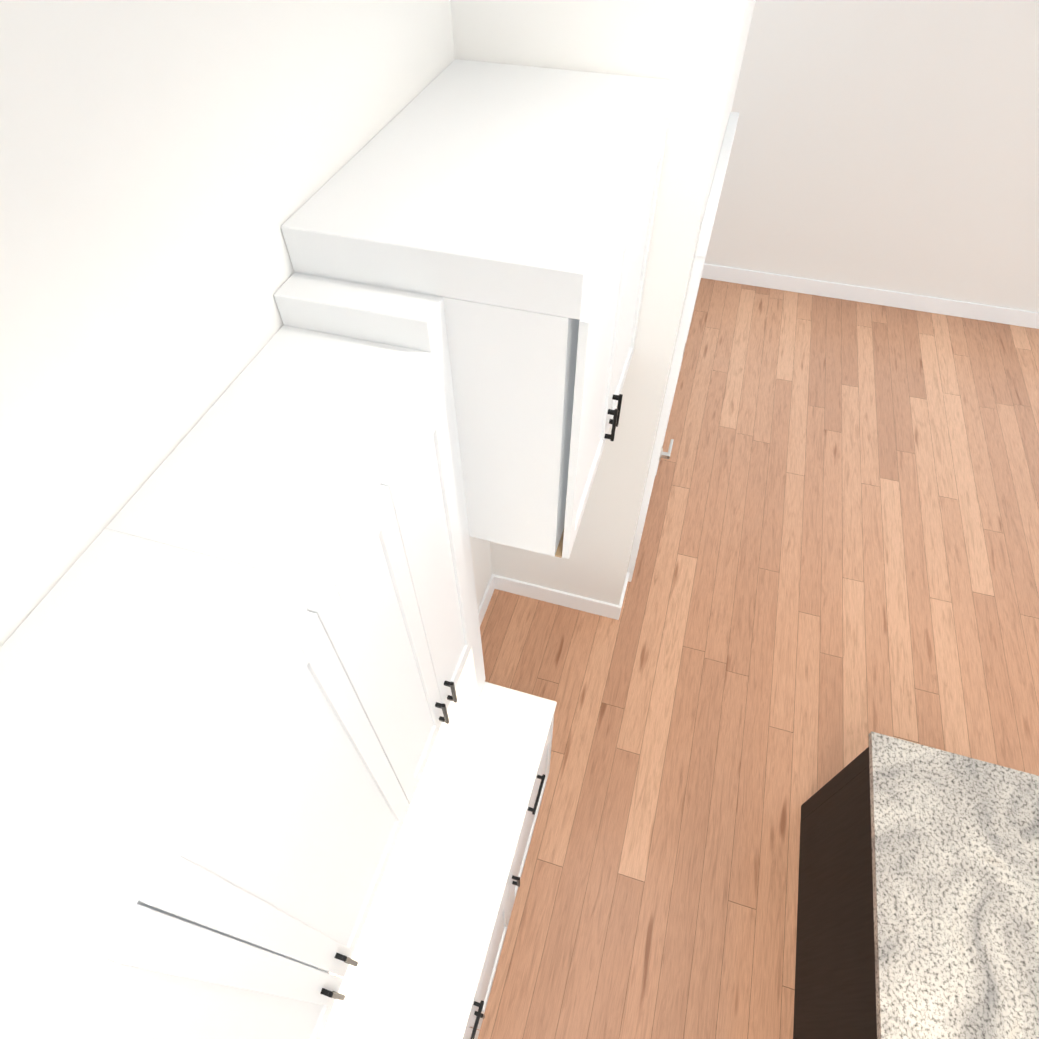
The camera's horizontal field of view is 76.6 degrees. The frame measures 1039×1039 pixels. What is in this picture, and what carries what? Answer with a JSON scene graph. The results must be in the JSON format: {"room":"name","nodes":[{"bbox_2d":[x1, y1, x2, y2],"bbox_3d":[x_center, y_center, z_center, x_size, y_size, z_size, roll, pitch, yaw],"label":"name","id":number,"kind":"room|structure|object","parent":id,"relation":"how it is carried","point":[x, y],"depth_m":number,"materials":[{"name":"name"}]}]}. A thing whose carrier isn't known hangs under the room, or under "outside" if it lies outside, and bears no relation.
{"room":"kitchen","nodes":[
{"label":"kitchen","id":0,"kind":"room"},
{"bbox_2d":[0,0,491,647],"bbox_3d":[-1.011,1.309,1.078,0.120,3.525,5.370,13,53,11],"label":"wall","id":1,"kind":"structure","parent":0,"point":[168,168],"depth_m":1.00,"materials":[{"name":"white paint"}]},
{"bbox_2d":[0,491,423,1038],"bbox_3d":[-0.598,0.713,1.226,0.348,1.170,0.910,13,53,11],"label":"upper cabinet","id":2,"kind":"object","parent":1,"relation":"attached to","point":[274,753],"depth_m":0.94,"materials":[{"name":"white wood"}]},
{"bbox_2d":[138,315,479,782],"bbox_3d":[-0.411,0.229,1.611,0.348,1.170,0.619,13,53,11],"label":"upper cabinet","id":3,"kind":"object","parent":1,"relation":"attached to","point":[347,435],"depth_m":1.27,"materials":[{"name":"white wood"}]},
{"bbox_2d":[281,59,668,558],"bbox_3d":[-0.023,-0.600,1.870,0.628,0.882,0.986,13,53,11],"label":"upper cabinet","id":4,"kind":"object","parent":1,"relation":"attached to","point":[503,217],"depth_m":1.43,"materials":[{"name":"white wood"}]},
{"bbox_2d":[478,579,497,625],"bbox_3d":[-0.298,0.737,3.694,0.016,0.140,0.985,13,53,11],"label":"baseboard","id":5,"kind":"structure","parent":1,"relation":"attached to","point":[487,596],"depth_m":3.88,"materials":[{"name":"white wood"}]},
{"bbox_2d":[450,0,754,604],"bbox_3d":[-1.048,-1.590,3.240,3.820,3.766,1.530,13,53,11],"label":"wall block","id":6,"kind":"object","parent":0,"point":[692,51],"depth_m":1.90,"materials":[{"name":"white paint"}]},
{"bbox_2d":[490,574,623,619],"bbox_3d":[0.220,0.461,3.908,0.766,0.140,0.022,13,53,11],"label":"baseboard","id":7,"kind":"structure","parent":6,"relation":"attached to","point":[589,605],"depth_m":3.89,"materials":[{"name":"white wood"}]},
{"bbox_2d":[627,112,738,581],"bbox_3d":[0.809,-0.702,3.474,0.039,2.261,1.036,13,53,11],"label":"door frame","id":8,"kind":"structure","parent":6,"relation":"attached to","point":[706,228],"depth_m":2.70,"materials":[{"name":"white wood"}]},
{"bbox_2d":[658,262,703,461],"bbox_3d":[0.833,-0.664,3.513,0.085,2.128,0.825,13,53,11],"label":"pantry door","id":9,"kind":"structure","parent":8,"relation":"attached to","point":[665,455],"depth_m":3.39,"materials":[{"name":"white wood"}]},
{"bbox_2d":[470,278,1038,1038],"bbox_3d":[2.161,2.121,2.716,12.040,0.100,10.660,13,53,11],"label":"floor","id":10,"kind":"structure","parent":0,"point":[838,558],"depth_m":3.77,"materials":[{"name":"brown wood"}]},
{"bbox_2d":[464,859,519,1038],"bbox_3d":[-0.452,1.722,2.422,0.628,0.900,0.894,13,53,11],"label":"base cabinet","id":11,"kind":"object","parent":10,"relation":"on","point":[498,936],"depth_m":2.48,"materials":[{"name":"white wood"}]},
{"bbox_2d":[328,675,556,1038],"bbox_3d":[-0.768,2.250,1.408,0.633,0.030,4.248,13,53,11],"label":"countertop","id":12,"kind":"structure","parent":11,"relation":"on","point":[419,970],"depth_m":2.22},
{"bbox_2d":[516,703,556,878],"bbox_3d":[-0.256,1.216,2.824,0.628,0.900,0.695,13,53,11],"label":"drawer","id":13,"kind":"object","parent":10,"relation":"on","point":[537,792],"depth_m":2.81,"materials":[{"name":"white wood"}]},
{"bbox_2d":[793,747,876,1038],"bbox_3d":[1.506,2.216,2.027,1.046,0.870,2.594,13,53,11],"label":"kitchen island","id":14,"kind":"object","parent":10,"relation":"on","point":[833,997],"depth_m":2.56,"materials":[{"name":"brown wood"}]},
{"bbox_2d":[869,732,1038,1038],"bbox_3d":[1.500,1.933,1.676,1.080,0.030,2.628,13,53,11],"label":"island countertop","id":15,"kind":"structure","parent":14,"relation":"on","point":[954,838],"depth_m":2.20,"materials":[{"name":"beige stone"}]},
{"bbox_2d":[704,0,1038,312],"bbox_3d":[3.659,-3.813,3.371,11.800,6.259,0.120,13,53,11],"label":"wall","id":16,"kind":"structure","parent":0,"point":[890,145],"depth_m":4.98,"materials":[{"name":"white paint"}]},
{"bbox_2d":[701,263,1038,328],"bbox_3d":[4.717,-1.610,5.516,9.600,0.140,0.016,13,53,11],"label":"baseboard","id":17,"kind":"structure","parent":16,"relation":"attached to","point":[1003,315],"depth_m":5.81,"materials":[{"name":"white wood"}]}
]}

